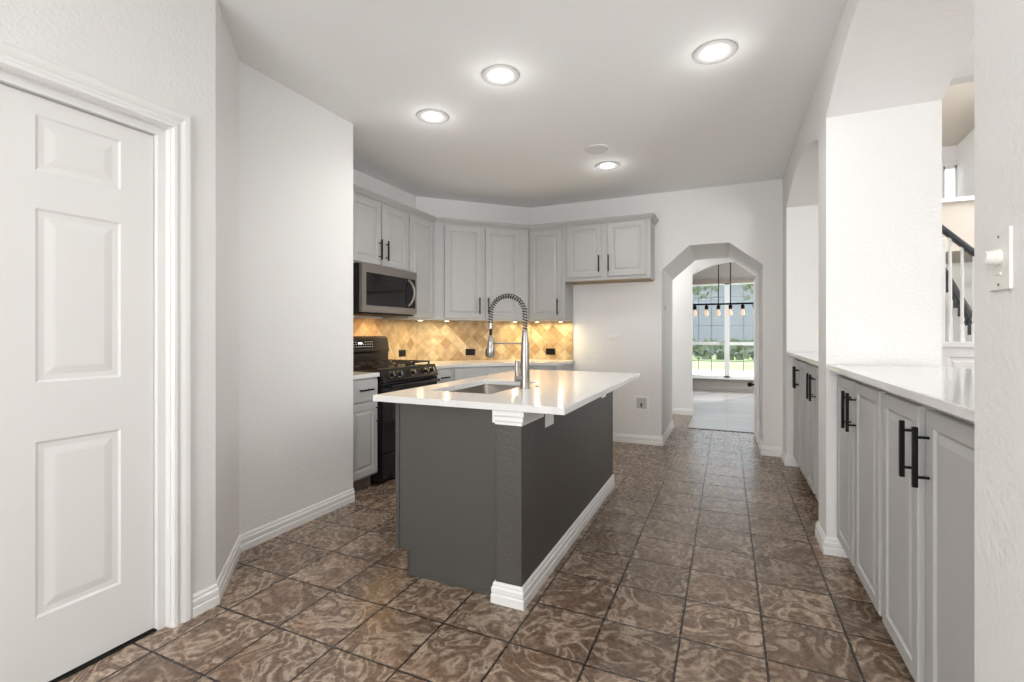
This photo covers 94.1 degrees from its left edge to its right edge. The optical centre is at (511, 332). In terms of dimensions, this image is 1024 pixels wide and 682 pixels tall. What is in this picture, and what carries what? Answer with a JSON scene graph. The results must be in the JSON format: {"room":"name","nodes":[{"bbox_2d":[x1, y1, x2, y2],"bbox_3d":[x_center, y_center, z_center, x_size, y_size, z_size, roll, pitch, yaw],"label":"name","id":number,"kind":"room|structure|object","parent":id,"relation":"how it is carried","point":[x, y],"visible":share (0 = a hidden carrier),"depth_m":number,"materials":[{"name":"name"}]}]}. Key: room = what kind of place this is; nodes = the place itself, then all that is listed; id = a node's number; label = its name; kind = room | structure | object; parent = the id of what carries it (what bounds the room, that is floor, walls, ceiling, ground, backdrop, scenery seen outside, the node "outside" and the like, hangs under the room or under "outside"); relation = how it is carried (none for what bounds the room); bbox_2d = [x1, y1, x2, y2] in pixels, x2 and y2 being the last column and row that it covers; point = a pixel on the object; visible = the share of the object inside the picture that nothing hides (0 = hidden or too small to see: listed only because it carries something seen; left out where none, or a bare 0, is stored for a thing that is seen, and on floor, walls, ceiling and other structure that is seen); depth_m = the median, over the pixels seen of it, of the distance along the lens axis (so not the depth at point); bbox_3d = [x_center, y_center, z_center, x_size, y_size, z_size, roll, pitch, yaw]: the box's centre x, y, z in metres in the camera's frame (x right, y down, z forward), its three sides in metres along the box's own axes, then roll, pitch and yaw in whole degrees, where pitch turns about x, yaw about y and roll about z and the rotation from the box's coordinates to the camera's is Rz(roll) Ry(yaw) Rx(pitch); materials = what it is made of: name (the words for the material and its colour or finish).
{"room":"kitchen","nodes":[
{"label":"kitchen","id":0,"kind":"room"},
{"bbox_2d":[0,0,215,593],"bbox_3d":[-2.337,-0.150,0.071,0.120,2.740,4.610,0,0,24],"label":"wall","id":1,"kind":"structure","parent":0,"point":[161,51],"depth_m":2.02,"materials":[{"name":"white paint"}]},
{"bbox_2d":[0,83,153,681],"bbox_3d":[-1.664,0.201,1.583,0.035,2.022,0.848,0,0,24],"label":"door","id":2,"kind":"structure","parent":1,"relation":"in","point":[77,187],"depth_m":1.72,"materials":[{"name":"white paint"}]},
{"bbox_2d":[0,65,170,630],"bbox_3d":[-1.654,0.175,1.587,0.120,2.090,0.955,0,0,24],"label":"trim","id":3,"kind":"structure","parent":1,"relation":"attached to","point":[8,77],"depth_m":1.97,"materials":[{"name":"white wood"}]},
{"bbox_2d":[0,38,192,627],"bbox_3d":[-1.590,0.144,1.559,0.020,2.151,1.069,0,0,24],"label":"trim","id":4,"kind":"structure","parent":1,"relation":"attached to","point":[15,57],"depth_m":1.99,"materials":[{"name":"white wood"}]},
{"bbox_2d":[216,0,238,580],"bbox_3d":[-1.500,-0.150,2.422,0.141,2.740,0.631,0,0,-22],"label":"wall","id":5,"kind":"structure","parent":0,"point":[227,61],"depth_m":2.36,"materials":[{"name":"white paint"}]},
{"bbox_2d":[192,488,354,617],"bbox_3d":[-1.370,1.174,2.772,0.270,0.092,1.443,0,0,8],"label":"baseboard","id":6,"kind":"structure","parent":5,"relation":"attached to","point":[211,596],"depth_m":2.76,"materials":[{"name":"white wood"}]},
{"bbox_2d":[239,61,352,534],"bbox_3d":[-1.646,-0.150,3.204,0.675,2.740,0.890,0,0,24],"label":"wall","id":7,"kind":"structure","parent":0,"point":[296,154],"depth_m":2.98,"materials":[{"name":"white paint"}]},
{"bbox_2d":[353,169,415,318],"bbox_3d":[-1.509,-0.150,4.508,0.145,2.740,1.820,0,0,24],"label":"wall","id":8,"kind":"structure","parent":0,"point":[361,179],"depth_m":4.76,"materials":[{"name":"white paint"}]},
{"bbox_2d":[353,192,407,270],"bbox_3d":[-1.307,-0.891,4.324,0.374,0.617,0.850,0,0,24],"label":"upper cabinet","id":9,"kind":"object","parent":8,"relation":"attached to","point":[380,230],"visible":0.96,"depth_m":4.24,"materials":[{"name":"grey paint"}]},
{"bbox_2d":[353,262,416,316],"bbox_3d":[-1.237,-0.371,4.321,0.494,0.418,0.762,0,0,24],"label":"microwave","id":10,"kind":"object","parent":9,"relation":"attached to","point":[381,291],"visible":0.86,"depth_m":4.16,"materials":[{"name":"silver metal"}]},
{"bbox_2d":[382,213,433,319],"bbox_3d":[-1.056,-0.670,4.929,0.334,1.060,0.458,0,0,24],"label":"upper cabinet","id":11,"kind":"object","parent":8,"relation":"attached to","point":[420,230],"visible":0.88,"depth_m":4.85,"materials":[{"name":"grey paint"}]},
{"bbox_2d":[353,318,572,361],"bbox_3d":[-0.773,0.087,5.000,3.080,0.454,0.845,0,0,-36],"label":"tile backsplash","id":12,"kind":"structure","parent":8,"relation":"attached to","point":[421,340],"depth_m":5.49,"materials":[{"name":"tile"}]},
{"bbox_2d":[399,350,405,356],"bbox_3d":[-1.162,0.215,5.059,0.008,0.072,0.115,0,0,24],"label":"wall outlet","id":13,"kind":"object","parent":12,"relation":"attached to","point":[402,353],"visible":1,"depth_m":5.06,"materials":[{"name":"black plastic"}]},
{"bbox_2d":[466,349,474,354],"bbox_3d":[-0.481,0.220,5.514,0.115,0.072,0.008,0,0,-21],"label":"wall outlet","id":14,"kind":"object","parent":12,"relation":"attached to","point":[468,351],"visible":1,"depth_m":5.51,"materials":[{"name":"black plastic"}]},
{"bbox_2d":[546,348,554,354],"bbox_3d":[0.458,0.220,5.676,0.115,0.072,0.008,0,0,24],"label":"wall outlet","id":15,"kind":"object","parent":12,"relation":"attached to","point":[551,351],"visible":1,"depth_m":5.67,"materials":[{"name":"black plastic"}]},
{"bbox_2d":[416,196,530,360],"bbox_3d":[-0.437,-0.150,5.602,1.594,2.740,0.106,0,0,-21],"label":"wall","id":16,"kind":"structure","parent":0,"point":[444,208],"depth_m":5.55,"materials":[{"name":"white paint"}]},
{"bbox_2d":[425,222,528,320],"bbox_3d":[-0.360,-0.670,5.383,1.533,1.060,0.359,0,0,-21],"label":"upper cabinet","id":17,"kind":"object","parent":16,"relation":"attached to","point":[474,266],"visible":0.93,"depth_m":5.24,"materials":[{"name":"grey paint"}]},
{"bbox_2d":[49,390,914,681],"bbox_3d":[2.191,1.268,3.400,8.000,0.104,14.400,0,0,24],"label":"floor","id":18,"kind":"structure","parent":0,"point":[704,560],"depth_m":2.14,"materials":[{"name":"tile"}]},
{"bbox_2d":[353,377,380,490],"bbox_3d":[-1.394,0.784,3.766,0.664,0.872,0.331,0,0,24],"label":"base cabinet","id":19,"kind":"object","parent":18,"relation":"on","point":[365,420],"visible":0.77,"depth_m":3.66,"materials":[{"name":"grey paint"}]},
{"bbox_2d":[353,371,379,379],"bbox_3d":[-1.410,0.331,3.774,0.633,0.032,0.337,0,0,24],"label":"countertop","id":20,"kind":"structure","parent":19,"relation":"on","point":[356,375],"depth_m":3.70,"materials":[{"name":"white stone"}]},
{"bbox_2d":[353,336,439,483],"bbox_3d":[-1.131,0.625,4.267,0.711,1.190,0.778,0,0,24],"label":"gas range","id":21,"kind":"object","parent":18,"relation":"on","point":[370,353],"visible":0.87,"depth_m":3.97,"materials":[{"name":"black metal"}]},
{"bbox_2d":[353,359,429,371],"bbox_3d":[-1.150,0.287,4.275,0.510,0.055,0.770,0,0,24],"label":"cooktop","id":22,"kind":"object","parent":21,"relation":"in","point":[359,365],"depth_m":4.20,"materials":[{"name":"black metal"}]},
{"bbox_2d":[436,368,450,383],"bbox_3d":[-0.932,0.784,4.790,0.664,0.872,0.324,0,0,24],"label":"base cabinet","id":23,"kind":"object","parent":18,"relation":"on","point":[444,374],"visible":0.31,"depth_m":4.68,"materials":[{"name":"grey paint"}]},
{"bbox_2d":[451,365,530,380],"bbox_3d":[-0.302,0.784,5.240,1.742,0.872,0.669,0,0,-21],"label":"base cabinet","id":24,"kind":"object","parent":18,"relation":"on","point":[457,373],"visible":0.07,"depth_m":4.90,"materials":[{"name":"grey paint"}]},
{"bbox_2d":[415,359,574,368],"bbox_3d":[-0.277,0.331,5.149,2.183,0.032,0.857,0,0,-21],"label":"countertop","id":25,"kind":"structure","parent":24,"relation":"on","point":[505,362],"depth_m":5.09,"materials":[{"name":"white stone"}]},
{"bbox_2d":[396,384,614,610],"bbox_3d":[0.095,0.784,3.102,0.750,0.872,1.878,0,0,24],"label":"kitchen island","id":26,"kind":"object","parent":18,"relation":"on","point":[489,502],"visible":0.81,"depth_m":2.33,"materials":[{"name":"grey paint"}]},
{"bbox_2d":[373,369,639,414],"bbox_3d":[0.150,0.331,3.085,1.018,0.032,1.912,0,0,24],"label":"island countertop","id":27,"kind":"structure","parent":26,"relation":"on","point":[559,392],"depth_m":2.48,"materials":[{"name":"white stone"}]},
{"bbox_2d":[450,384,519,393],"bbox_3d":[-0.146,0.448,2.846,0.404,0.200,0.690,0,0,24],"label":"sink","id":28,"kind":"object","parent":27,"relation":"in","point":[485,388],"visible":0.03,"depth_m":3.17,"materials":[{"name":"silver metal"}]},
{"bbox_2d":[486,293,529,388],"bbox_3d":[-0.029,0.043,2.746,0.279,0.544,0.078,0,0,24],"label":"kitchen faucet","id":29,"kind":"object","parent":27,"relation":"on","point":[523,376],"visible":1,"depth_m":2.70,"materials":[{"name":"silver metal"}]},
{"bbox_2d":[545,414,553,427],"bbox_3d":[0.193,0.415,2.436,0.008,0.115,0.118,0,0,24],"label":"wall outlet","id":30,"kind":"object","parent":26,"relation":"attached to","point":[549,418],"visible":0.51,"depth_m":2.42,"materials":[{"name":"white plastic"}]},
{"bbox_2d":[531,363,572,370],"bbox_3d":[0.450,0.784,5.331,0.284,0.872,0.668,0,0,24],"label":"base cabinet","id":31,"kind":"object","parent":18,"relation":"on","point":[567,367],"visible":0.09,"depth_m":5.11,"materials":[{"name":"grey paint"}]},
{"bbox_2d":[792,357,808,479],"bbox_3d":[2.580,0.712,3.902,0.490,1.017,0.860,0,0,24],"label":"base cabinet","id":32,"kind":"object","parent":18,"relation":"on","point":[799,370],"visible":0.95,"depth_m":3.90,"materials":[{"name":"grey paint"}]},
{"bbox_2d":[787,352,817,365],"bbox_3d":[2.440,0.186,3.513,0.557,0.029,1.684,0,0,24],"label":"countertop","id":33,"kind":"structure","parent":32,"relation":"on","point":[810,357],"depth_m":3.65,"materials":[{"name":"white stone"}]},
{"bbox_2d":[806,363,817,500],"bbox_3d":[2.234,0.712,3.133,0.490,1.017,0.826,0,0,24],"label":"base cabinet","id":34,"kind":"object","parent":18,"relation":"on","point":[812,370],"visible":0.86,"depth_m":3.30,"materials":[{"name":"grey paint"}]},
{"bbox_2d":[837,374,886,615],"bbox_3d":[1.792,0.712,2.152,0.490,1.017,0.839,0,0,24],"label":"base cabinet","id":35,"kind":"object","parent":18,"relation":"on","point":[859,404],"visible":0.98,"depth_m":2.12,"materials":[{"name":"grey paint"}]},
{"bbox_2d":[883,391,973,681],"bbox_3d":[1.437,0.712,1.364,0.490,1.017,0.888,0,0,24],"label":"base cabinet","id":36,"kind":"object","parent":18,"relation":"on","point":[928,452],"visible":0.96,"depth_m":1.42,"materials":[{"name":"grey paint"}]},
{"bbox_2d":[827,364,973,421],"bbox_3d":[1.638,0.186,1.732,0.557,0.029,1.729,0,0,24],"label":"countertop","id":37,"kind":"structure","parent":36,"relation":"on","point":[950,390],"depth_m":1.66,"materials":[{"name":"white stone"}]},
{"bbox_2d":[942,224,973,369],"bbox_3d":[3.895,-0.060,4.019,1.360,2.559,0.190,0,0,24],"label":"balustrade","id":38,"kind":"object","parent":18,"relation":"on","point":[960,354],"visible":0.21,"depth_m":4.04,"materials":[{"name":"white wood"}]},
{"bbox_2d":[946,268,971,334],"bbox_3d":[5.063,0.240,4.685,1.242,1.960,1.138,0,0,24],"label":"flight","id":39,"kind":"object","parent":18,"relation":"on","point":[955,290],"visible":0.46,"depth_m":4.79,"materials":[{"name":"grey"}]},
{"bbox_2d":[217,0,973,207],"bbox_3d":[0.995,-1.570,0.747,8.000,0.100,8.580,0,0,24],"label":"ceiling","id":40,"kind":"structure","parent":0,"point":[622,75],"depth_m":2.92,"materials":[{"name":"white paint"}]},
{"bbox_2d":[416,109,448,123],"bbox_3d":[-0.555,-1.514,3.343,0.226,0.009,0.226,0,0,24],"label":"recessed light","id":41,"kind":"object","parent":40,"relation":"in","point":[431,116],"visible":1,"depth_m":3.33,"materials":[{"name":"grey"}]},
{"bbox_2d":[482,64,519,85],"bbox_3d":[-0.066,-1.514,2.810,0.226,0.009,0.226,0,0,24],"label":"recessed light","id":42,"kind":"object","parent":40,"relation":"in","point":[497,75],"visible":1,"depth_m":2.80,"materials":[{"name":"grey plastic"}]},
{"bbox_2d":[585,144,610,154],"bbox_3d":[0.710,-1.516,3.941,0.216,0.009,0.216,0,0,24],"label":"ceiling speaker","id":43,"kind":"object","parent":40,"relation":"attached to","point":[596,149],"visible":1,"depth_m":3.93,"materials":[{"name":"white plastic"}]},
{"bbox_2d":[587,146,608,153],"bbox_3d":[0.710,-1.515,3.941,0.176,0.008,0.176,0,0,24],"label":"grille","id":44,"kind":"object","parent":43,"relation":"attached to","point":[590,149],"depth_m":3.93,"materials":[{"name":"white"}]},
{"bbox_2d":[595,161,619,169],"bbox_3d":[0.866,-1.514,4.326,0.226,0.009,0.226,0,0,24],"label":"recessed light","id":45,"kind":"object","parent":40,"relation":"in","point":[606,165],"visible":1,"depth_m":4.31,"materials":[{"name":"grey"}]},
{"bbox_2d":[693,39,737,64],"bbox_3d":[1.096,-1.514,2.577,0.226,0.009,0.226,0,0,24],"label":"recessed light","id":46,"kind":"object","parent":40,"relation":"in","point":[715,51],"visible":1,"depth_m":2.56,"materials":[{"name":"grey plastic"}]},
{"bbox_2d":[531,179,782,446],"bbox_3d":[1.677,-0.150,5.760,2.675,2.740,1.120,0,0,24],"label":"wall","id":47,"kind":"structure","parent":0,"point":[742,223],"depth_m":5.21,"materials":[{"name":"white paint"}]},
{"bbox_2d":[529,227,572,320],"bbox_3d":[0.440,-0.670,5.497,0.434,1.060,0.374,0,0,24],"label":"upper cabinet","id":48,"kind":"object","parent":47,"relation":"attached to","point":[550,296],"visible":1,"depth_m":5.36,"materials":[{"name":"grey paint"}]},
{"bbox_2d":[565,219,654,284],"bbox_3d":[1.058,-0.881,5.219,0.920,0.638,0.374,0,0,24],"label":"upper cabinet","id":49,"kind":"object","parent":47,"relation":"attached to","point":[622,251],"visible":1,"depth_m":5.10,"materials":[{"name":"grey paint"}]},
{"bbox_2d":[353,184,658,229],"bbox_3d":[0.000,-1.202,4.869,3.217,0.048,0.996,0,0,-19],"label":"crown molding","id":50,"kind":"structure","parent":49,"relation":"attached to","point":[357,189],"depth_m":5.07,"materials":[{"name":"grey paint"}]},
{"bbox_2d":[610,334,617,344],"bbox_3d":[1.147,0.075,5.368,0.090,0.120,0.030,0,0,24],"label":"wall outlet","id":51,"kind":"object","parent":47,"relation":"attached to","point":[614,337],"visible":1,"depth_m":5.37,"materials":[{"name":"white plastic"}]},
{"bbox_2d":[634,396,647,410],"bbox_3d":[1.423,0.775,5.250,0.150,0.160,0.023,0,0,24],"label":"water supply box","id":52,"kind":"object","parent":47,"relation":"attached to","point":[640,402],"visible":1,"depth_m":5.25,"materials":[{"name":"white plastic"}]},
{"bbox_2d":[613,420,673,445],"bbox_3d":[1.412,1.174,5.870,0.991,0.092,1.136,0,0,24],"label":"baseboard","id":53,"kind":"structure","parent":47,"relation":"attached to","point":[617,437],"depth_m":5.28,"materials":[{"name":"white wood"}]},
{"bbox_2d":[688,427,753,432],"bbox_3d":[2.737,1.217,5.904,1.062,0.006,0.045,0,0,24],"label":"trim","id":54,"kind":"structure","parent":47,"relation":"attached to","point":[688,427],"depth_m":5.95,"materials":[{"name":"wood"}]},
{"bbox_2d":[747,275,758,442],"bbox_3d":[2.790,0.285,5.527,0.101,1.850,0.610,0,0,24],"label":"door","id":55,"kind":"structure","parent":47,"relation":"in","point":[756,280],"depth_m":5.26,"materials":[{"name":"white paint"}]},
{"bbox_2d":[672,258,733,408],"bbox_3d":[1.989,-0.150,7.456,4.300,2.740,0.130,0,0,24],"label":"wall","id":56,"kind":"structure","parent":0,"point":[682,285],"depth_m":7.13,"materials":[{"name":"white paint"}]},
{"bbox_2d":[672,408,693,414],"bbox_3d":[1.412,1.174,7.707,2.842,0.092,0.146,0,0,24],"label":"baseboard","id":57,"kind":"structure","parent":56,"relation":"attached to","point":[680,411],"depth_m":7.12,"materials":[{"name":"white"}]},
{"bbox_2d":[693,262,755,387],"bbox_3d":[4.095,-0.150,10.303,5.800,2.740,0.150,0,0,24],"label":"wall","id":58,"kind":"structure","parent":0,"point":[737,272],"depth_m":10.05,"materials":[{"name":"grey paint"}]},
{"bbox_2d":[693,282,753,378],"bbox_3d":[4.552,-0.060,10.052,1.760,2.000,0.130,0,0,24],"label":"window","id":59,"kind":"structure","parent":58,"relation":"in","point":[726,343],"depth_m":10.01,"materials":[{"name":"white wood"}]},
{"bbox_2d":[693,385,753,391],"bbox_3d":[4.106,1.174,10.206,5.700,0.092,0.016,0,0,24],"label":"baseboard","id":60,"kind":"structure","parent":58,"relation":"attached to","point":[695,387],"depth_m":10.05,"materials":[{"name":"grey paint"}]},
{"bbox_2d":[693,377,753,379],"bbox_3d":[4.523,0.955,9.989,1.880,0.030,0.070,0,0,24],"label":"trim","id":61,"kind":"structure","parent":58,"relation":"attached to","point":[693,377],"depth_m":9.99,"materials":[{"name":"white"}]},
{"bbox_2d":[693,278,754,284],"bbox_3d":[4.523,-1.080,9.989,1.800,0.080,0.070,0,0,24],"label":"trim","id":62,"kind":"structure","parent":58,"relation":"attached to","point":[748,280],"depth_m":9.98,"materials":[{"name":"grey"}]},
{"bbox_2d":[783,0,1023,681],"bbox_3d":[1.132,-0.150,0.686,0.500,2.740,8.580,0,0,24],"label":"wall","id":63,"kind":"structure","parent":0,"point":[862,178],"depth_m":2.44,"materials":[{"name":"white paint"}]},
{"bbox_2d":[758,436,798,466],"bbox_3d":[2.580,1.174,4.781,0.185,0.092,0.883,0,0,4],"label":"baseboard","id":64,"kind":"structure","parent":63,"relation":"attached to","point":[787,460],"depth_m":4.71,"materials":[{"name":"white wood"}]},
{"bbox_2d":[815,521,847,557],"bbox_3d":[1.835,1.174,2.727,0.136,0.092,0.272,0,0,24],"label":"baseboard","id":65,"kind":"structure","parent":63,"relation":"attached to","point":[829,546],"depth_m":2.62,"materials":[{"name":"white wood"}]},
{"bbox_2d":[980,226,1013,291],"bbox_3d":[0.961,-0.145,0.953,0.030,0.121,0.079,0,0,24],"label":"dimmer switch","id":66,"kind":"object","parent":63,"relation":"attached to","point":[999,257],"visible":1,"depth_m":0.94,"materials":[{"name":"white plastic"}]},
{"bbox_2d":[942,145,971,341],"bbox_3d":[5.860,-1.380,6.189,3.600,5.200,0.100,0,0,24],"label":"wall","id":67,"kind":"structure","parent":0,"point":[949,153],"depth_m":6.20,"materials":[{"name":"white paint"}]},
{"bbox_2d":[944,165,971,307],"bbox_3d":[6.572,-1.255,5.846,2.060,1.850,0.080,0,0,24],"label":"window","id":68,"kind":"structure","parent":67,"relation":"in","point":[967,265],"depth_m":6.16,"materials":[{"name":"white"}]},
{"bbox_2d":[946,262,971,307],"bbox_3d":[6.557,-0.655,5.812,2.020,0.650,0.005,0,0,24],"label":"stair railing","id":69,"kind":"object","parent":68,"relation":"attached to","point":[967,265],"depth_m":6.13,"materials":[{"name":"white wood"}]},
{"bbox_2d":[942,82,973,146],"bbox_3d":[4.973,-3.190,4.220,3.800,1.580,4.420,0,0,24],"label":"ceiling","id":70,"kind":"structure","parent":0,"point":[958,100],"depth_m":5.71,"materials":[{"name":"beige paint"}]},
{"bbox_2d":[942,201,973,262],"bbox_3d":[5.569,-1.167,5.541,3.600,0.535,1.120,0,0,24],"label":"wall","id":71,"kind":"structure","parent":0,"point":[958,217],"depth_m":5.23,"materials":[{"name":"beige paint"}]},
{"bbox_2d":[942,195,973,203],"bbox_3d":[5.556,-1.458,5.514,3.600,0.045,1.180,0,0,24],"label":"trim","id":72,"kind":"structure","parent":71,"relation":"on","point":[963,198],"depth_m":5.19,"materials":[{"name":"white wood"}]},
{"bbox_2d":[949,75,973,85],"bbox_3d":[4.085,-2.750,2.250,3.600,2.460,0.100,0,0,24],"label":"wall","id":73,"kind":"structure","parent":0,"point":[967,79],"depth_m":2.87,"materials":[{"name":"white paint"}]},
{"bbox_2d":[957,129,973,196],"bbox_3d":[6.398,-2.470,5.288,1.880,2.020,1.100,0,0,24],"label":"wall","id":74,"kind":"structure","parent":0,"point":[965,148],"depth_m":6.01,"materials":[{"name":"white paint"}]},
{"bbox_3d":[3.509,-1.570,9.003,5.800,0.100,3.100,0,0,24],"label":"ceiling","id":75,"kind":"structure","parent":0,"visible":0},
{"bbox_2d":[693,262,753,315],"bbox_3d":[3.661,-0.904,8.222,1.060,1.229,0.080,0,0,24],"label":"linear chandelier","id":76,"kind":"object","parent":75,"relation":"hanging from","point":[718,304],"visible":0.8,"depth_m":8.23,"materials":[{"name":"black metal"}]},
{"bbox_2d":[693,305,696,315],"bbox_3d":[3.228,-0.388,8.417,0.070,0.195,0.068,0,0,24],"label":"bulb","id":77,"kind":"object","parent":76,"relation":"attached to","point":[694,306],"depth_m":8.40,"materials":[{"name":"beige"}]},
{"bbox_2d":[704,305,708,315],"bbox_3d":[3.401,-0.388,8.339,0.070,0.195,0.068,0,0,24],"label":"bulb","id":78,"kind":"object","parent":76,"relation":"attached to","point":[706,313],"depth_m":8.32,"materials":[{"name":"beige"}]},
{"bbox_2d":[716,305,720,315],"bbox_3d":[3.575,-0.388,8.261,0.070,0.195,0.068,0,0,24],"label":"bulb","id":79,"kind":"object","parent":76,"relation":"attached to","point":[718,313],"depth_m":8.24,"materials":[{"name":"beige glass"}]},
{"bbox_2d":[728,305,732,315],"bbox_3d":[3.748,-0.388,8.183,0.070,0.195,0.068,0,0,24],"label":"bulb","id":80,"kind":"object","parent":76,"relation":"attached to","point":[730,312],"depth_m":8.16,"materials":[{"name":"beige"}]},
{"bbox_2d":[741,304,744,315],"bbox_3d":[3.921,-0.388,8.105,0.070,0.195,0.068,0,0,24],"label":"bulb","id":81,"kind":"object","parent":76,"relation":"attached to","point":[742,305],"depth_m":8.08,"materials":[{"name":"beige glass"}]},
{"label":"outside","id":82,"kind":"structure","parent":0,"visible":0},
{"bbox_2d":[693,354,753,370],"bbox_3d":[14.647,1.470,32.502,60.000,0.200,48.700,0,0,24],"label":"ground","id":83,"kind":"structure","parent":82,"point":[705,364],"depth_m":20.75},
{"bbox_2d":[693,285,717,303],"bbox_3d":[8.113,-1.990,24.932,5.317,6.733,5.304,0,0,-4],"label":"tree","id":84,"kind":"object","parent":83,"relation":"on","point":[695,289],"visible":0.03,"depth_m":24.12,"materials":[{"name":"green plant"}]},
{"bbox_2d":[693,284,753,354],"bbox_3d":[10.073,-2.405,35.496,18.200,7.550,8.000,0,0,24],"label":"house","id":85,"kind":"structure","parent":83,"relation":"on","point":[736,332],"depth_m":30.20,"materials":[{"name":"grey"}]},
{"bbox_2d":[693,338,753,359],"bbox_3d":[9.692,0.893,25.249,15.330,1.298,1.046,0,0,24],"label":"hedge","id":86,"kind":"object","parent":83,"relation":"on","point":[703,352],"visible":0.16,"depth_m":24.51,"materials":[{"name":"green plant"}]},
{"bbox_2d":[741,284,753,305],"bbox_3d":[12.266,-1.602,20.868,4.498,5.958,4.639,0,0,24],"label":"tree","id":87,"kind":"object","parent":83,"relation":"on","point":[747,286],"visible":0.04,"depth_m":21.41,"materials":[{"name":"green plant"}]},
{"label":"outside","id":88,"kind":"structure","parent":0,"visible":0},
{"bbox_2d":[693,369,753,375],"bbox_3d":[6.985,1.359,15.499,60.000,0.019,4.000,0,0,24],"label":"ground","id":89,"kind":"structure","parent":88,"point":[695,371],"depth_m":16.30,"materials":[{"name":"grey concrete"}]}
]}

